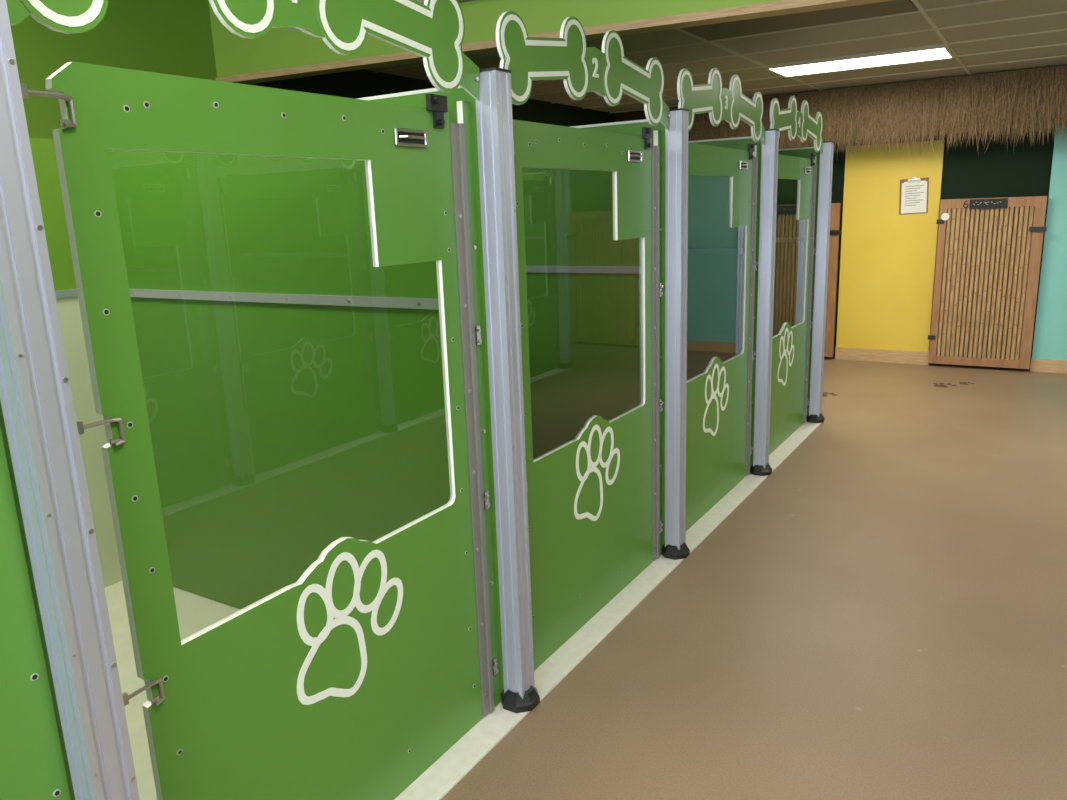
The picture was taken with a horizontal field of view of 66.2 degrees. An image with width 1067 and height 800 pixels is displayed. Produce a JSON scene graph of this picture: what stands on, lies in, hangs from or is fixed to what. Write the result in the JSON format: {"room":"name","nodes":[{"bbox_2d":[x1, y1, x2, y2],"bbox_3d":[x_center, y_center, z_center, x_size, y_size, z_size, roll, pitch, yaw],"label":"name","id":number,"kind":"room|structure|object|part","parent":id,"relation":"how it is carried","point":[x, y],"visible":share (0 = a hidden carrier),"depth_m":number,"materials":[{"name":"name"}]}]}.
{"room":"dog boarding kennel","nodes":[
{"label":"dog boarding kennel","id":0,"kind":"room"},
{"bbox_2d":[10,0,613,138],"bbox_3d":[-2.643,-0.671,3.739,0.100,3.000,13.656,6,15,31],"label":"wall","id":1,"kind":"structure","parent":0,"point":[173,37],"depth_m":4.41,"materials":[{"name":"green paint"}]},
{"bbox_2d":[208,0,779,76],"bbox_3d":[2.270,-1.844,2.805,9.350,0.540,0.091,4,14,25],"label":"header beam","id":2,"kind":"structure","parent":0,"point":[279,48],"depth_m":3.99,"materials":[{"name":"green paint"}]},
{"bbox_2d":[215,0,893,83],"bbox_3d":[2.280,-1.564,2.870,9.350,0.035,0.113,4,14,25],"label":"wood edge of the beam","id":3,"kind":"structure","parent":2,"relation":"attached to","point":[782,7],"depth_m":3.71,"materials":[{"name":"brown wood"}]},
{"bbox_2d":[107,357,1066,799],"bbox_3d":[1.047,1.186,1.914,8.600,0.050,13.756,6,15,31],"label":"floor","id":4,"kind":"structure","parent":0,"point":[883,616],"depth_m":3.06,"materials":[{"name":"brown concrete"}]},
{"bbox_2d":[29,138,121,587],"bbox_3d":[-2.246,0.009,3.061,0.030,1.944,1.334,6,15,31],"label":"panel","id":5,"kind":"object","parent":4,"relation":"on","point":[43,151],"visible":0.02,"depth_m":3.49,"materials":[{"name":"beige"}]},
{"bbox_2d":[104,581,240,799],"bbox_3d":[-0.992,0.908,3.304,2.030,0.004,8.064,6,15,31],"label":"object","id":6,"kind":"structure","parent":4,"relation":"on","point":[195,612],"depth_m":3.20,"materials":[{"name":"beige"}]},
{"bbox_2d":[0,401,74,799],"bbox_3d":[-1.704,0.241,1.957,2.080,1.946,0.054,6,15,31],"label":"stall","id":7,"kind":"object","parent":6,"relation":"on","point":[2,423],"visible":0.02,"depth_m":1.45,"materials":[{"name":"green"}]},
{"bbox_2d":[109,86,503,693],"bbox_3d":[-0.996,-0.042,3.064,2.080,1.946,0.054,6,15,31],"label":"stall","id":8,"kind":"object","parent":6,"relation":"on","point":[293,384],"visible":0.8,"depth_m":2.98,"materials":[{"name":"green"}]},
{"bbox_2d":[522,119,664,545],"bbox_3d":[-0.288,-0.325,4.171,2.080,1.946,0.054,6,15,31],"label":"stall","id":9,"kind":"object","parent":6,"relation":"on","point":[584,284],"visible":0.19,"depth_m":3.79,"materials":[{"name":"green"}]},
{"bbox_2d":[687,136,761,466],"bbox_3d":[0.420,-0.608,5.277,2.080,1.946,0.054,6,15,31],"label":"stall","id":10,"kind":"object","parent":6,"relation":"on","point":[715,248],"visible":0.18,"depth_m":4.81,"materials":[{"name":"green"}]},
{"bbox_2d":[773,147,819,414],"bbox_3d":[1.128,-0.891,6.384,2.080,1.946,0.054,6,15,31],"label":"stall","id":11,"kind":"object","parent":6,"relation":"on","point":[790,232],"visible":0.13,"depth_m":5.87,"materials":[{"name":"green"}]},
{"bbox_2d":[394,421,820,799],"bbox_3d":[-0.062,1.004,2.740,0.152,0.008,8.174,6,15,31],"label":"curb","id":12,"kind":"object","parent":4,"relation":"on","point":[456,762],"visible":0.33,"depth_m":3.04,"materials":[{"name":"white concrete"}]},
{"bbox_2d":[0,0,139,799],"bbox_3d":[-0.788,0.326,1.393,0.124,1.974,0.124,6,15,31],"label":"post","id":13,"kind":"object","parent":12,"relation":"on","point":[36,398],"visible":1,"depth_m":1.32,"materials":[{"name":"silver metal"}]},
{"bbox_2d":[0,427,70,799],"bbox_3d":[-1.166,0.505,0.919,0.022,1.854,1.178,6,15,31],"label":"panel","id":14,"kind":"object","parent":13,"relation":"attached to","point":[32,767],"visible":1,"depth_m":1.39,"materials":[{"name":"green plastic"}]},
{"bbox_2d":[6,0,479,100],"bbox_3d":[-0.486,-0.848,1.716,0.016,0.308,1.268,6,15,31],"label":"sign","id":15,"kind":"object","parent":13,"relation":"attached to","point":[433,30],"visible":1,"depth_m":1.83,"materials":[{"name":"green"}]},
{"bbox_2d":[20,62,499,799],"bbox_3d":[-0.473,0.203,1.974,0.051,1.916,1.265,6,15,31],"label":"gate","id":16,"kind":"object","parent":13,"relation":"attached to","point":[350,679],"visible":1,"depth_m":1.93,"materials":[{"name":"green plastic"}]},
{"bbox_3d":[-0.475,0.203,1.975,0.045,1.916,1.265,6,15,31],"label":"jamb trim","id":17,"kind":"part","parent":16,"relation":"part of","materials":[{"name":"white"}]},
{"bbox_2d":[475,67,539,712],"bbox_3d":[-0.080,0.043,2.499,0.124,1.974,0.124,6,15,31],"label":"post","id":18,"kind":"object","parent":12,"relation":"on","point":[519,694],"visible":0.98,"depth_m":2.45,"materials":[{"name":"silver metal"}]},
{"bbox_2d":[496,11,669,129],"bbox_3d":[0.222,-1.131,2.822,0.016,0.308,1.268,6,15,31],"label":"header","id":19,"kind":"object","parent":18,"relation":"attached to","point":[608,73],"visible":0.96,"depth_m":2.69,"materials":[{"name":"green"}]},
{"bbox_2d":[513,120,662,670],"bbox_3d":[0.235,-0.080,3.081,0.051,1.916,1.265,6,15,31],"label":"gate","id":20,"kind":"object","parent":18,"relation":"attached to","point":[594,500],"visible":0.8,"depth_m":3.16,"materials":[{"name":"green plastic"}]},
{"bbox_3d":[0.233,-0.080,3.082,0.045,1.916,1.265,6,15,31],"label":"jamb trim","id":21,"kind":"part","parent":20,"relation":"part of","materials":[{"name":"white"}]},
{"bbox_2d":[662,108,689,559],"bbox_3d":[0.629,-0.240,3.606,0.124,1.974,0.124,6,15,31],"label":"post","id":22,"kind":"object","parent":12,"relation":"on","point":[674,547],"visible":0.97,"depth_m":3.56,"materials":[{"name":"silver metal"}]},
{"bbox_2d":[686,143,758,530],"bbox_3d":[0.943,-0.363,4.188,0.051,1.916,1.265,6,15,31],"label":"gate","id":23,"kind":"object","parent":22,"relation":"attached to","point":[719,399],"visible":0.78,"depth_m":4.35,"materials":[{"name":"green plastic"}]},
{"bbox_3d":[0.942,-0.363,4.189,0.045,1.916,1.265,6,15,31],"label":"jamb trim","id":24,"kind":"part","parent":23,"relation":"part of","materials":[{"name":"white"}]},
{"bbox_2d":[750,129,778,475],"bbox_3d":[1.337,-0.523,4.713,0.124,1.974,0.124,6,15,31],"label":"post","id":25,"kind":"object","parent":12,"relation":"on","point":[760,466],"visible":0.99,"depth_m":4.68,"materials":[{"name":"silver metal"}]},
{"bbox_2d":[677,68,765,144],"bbox_3d":[0.930,-1.414,3.929,0.016,0.308,1.268,6,15,31],"label":"header","id":26,"kind":"object","parent":25,"relation":"attached to","point":[732,106],"visible":0.95,"depth_m":3.84,"materials":[{"name":"green"}]},
{"bbox_2d":[769,153,817,454],"bbox_3d":[1.651,-0.646,5.294,0.051,1.916,1.265,6,15,31],"label":"gate","id":27,"kind":"object","parent":25,"relation":"attached to","point":[791,345],"visible":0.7,"depth_m":5.51,"materials":[{"name":"green plastic"}]},
{"bbox_3d":[1.650,-0.646,5.295,0.045,1.916,1.265,6,15,31],"label":"jamb trim","id":28,"kind":"part","parent":27,"relation":"part of","materials":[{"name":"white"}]},
{"bbox_2d":[770,96,823,153],"bbox_3d":[1.638,-1.697,5.036,0.016,0.308,1.268,6,15,31],"label":"header","id":29,"kind":"object","parent":25,"relation":"attached to","point":[801,124],"visible":0.91,"depth_m":4.97,"materials":[{"name":"green"}]},
{"bbox_2d":[806,141,833,422],"bbox_3d":[2.045,-0.806,5.819,0.124,1.974,0.124,6,15,31],"label":"post","id":30,"kind":"object","parent":12,"relation":"on","point":[826,159],"visible":0.98,"depth_m":5.79,"materials":[{"name":"silver metal"}]},
{"bbox_2d":[822,392,836,396],"bbox_3d":[2.466,-0.048,6.883,0.175,0.001,0.173,3,14,20],"label":"print","id":31,"kind":"object","parent":4,"relation":"on","point":[824,393],"visible":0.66,"depth_m":6.88,"materials":[{"name":"brown"}]},
{"bbox_2d":[824,203,840,356],"bbox_3d":[2.646,-1.221,8.393,0.920,1.530,0.085,6,15,31],"label":"gate","id":32,"kind":"object","parent":4,"relation":"on","point":[835,207],"visible":0.02,"depth_m":8.18,"materials":[{"name":"brown wood"}]},
{"bbox_2d":[933,383,956,386],"bbox_3d":[3.553,-0.129,7.066,0.192,0.001,0.191,1,14,15],"label":"print","id":33,"kind":"object","parent":4,"relation":"on","point":[936,384],"visible":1,"depth_m":7.06,"materials":[{"name":"brown"}]},
{"bbox_2d":[928,196,1046,368],"bbox_3d":[4.130,-1.063,7.484,0.875,1.530,0.085,6,15,31],"label":"gate","id":34,"kind":"object","parent":4,"relation":"on","point":[989,250],"visible":1,"depth_m":7.48,"materials":[{"name":"brown wood"}]},
{"bbox_2d":[289,0,1066,112],"bbox_3d":[3.148,-2.265,4.745,8.400,0.040,5.286,6,15,31],"label":"ceiling","id":35,"kind":"structure","parent":0,"point":[1006,9],"depth_m":5.61,"materials":[{"name":"tile"}]},
{"bbox_2d":[681,0,917,40],"bbox_3d":[1.464,-2.146,4.593,1.200,0.005,0.570,6,15,31],"label":"tile","id":36,"kind":"structure","parent":35,"relation":"attached to","point":[710,32],"depth_m":4.64,"materials":[{"name":"brown tile"}]},
{"bbox_2d":[614,65,1066,158],"bbox_3d":[4.396,-2.386,6.761,8.300,0.705,0.429,6,15,31],"label":"valance","id":37,"kind":"object","parent":35,"relation":"hanging from","point":[952,106],"visible":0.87,"depth_m":7.17,"materials":[{"name":"brown plant"}]},
{"bbox_2d":[765,45,954,76],"bbox_3d":[2.426,-2.517,6.099,1.240,0.016,0.540,6,15,31],"label":"ceiling light","id":38,"kind":"object","parent":35,"relation":"in","point":[936,52],"depth_m":6.05,"materials":[{"name":"white plastic"}]},
{"bbox_2d":[779,123,1061,369],"bbox_3d":[4.606,-1.742,7.216,8.400,3.000,0.100,6,15,31],"label":"wall","id":39,"kind":"structure","parent":0,"point":[1000,170],"depth_m":7.39,"materials":[{"name":"black paint"}]},
{"bbox_2d":[836,140,944,351],"bbox_3d":[3.441,-1.467,7.946,0.860,1.965,0.038,6,15,31],"label":"wall panel","id":40,"kind":"object","parent":39,"relation":"attached to","point":[888,258],"visible":0.79,"depth_m":7.93,"materials":[{"name":"paint"}]},
{"bbox_2d":[899,176,928,214],"bbox_3d":[3.581,-1.928,7.702,0.261,0.352,0.022,6,15,31],"label":"clipboard","id":41,"kind":"object","parent":40,"relation":"attached to","point":[913,196],"visible":1,"depth_m":7.70,"materials":[{"name":"brown"}]},
{"bbox_2d":[835,347,1066,373],"bbox_3d":[4.613,-0.325,7.473,8.200,0.125,0.063,6,15,31],"label":"baseboard","id":42,"kind":"structure","parent":39,"relation":"attached to","point":[841,353],"depth_m":8.05,"materials":[{"name":"brown wood"}]},
{"bbox_2d":[1032,125,1066,359],"bbox_3d":[5.017,-1.323,6.974,1.135,2.035,0.038,6,15,31],"label":"wall panel","id":43,"kind":"object","parent":39,"relation":"attached to","point":[1050,335],"visible":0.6,"depth_m":7.25,"materials":[{"name":"paint"}]}
]}

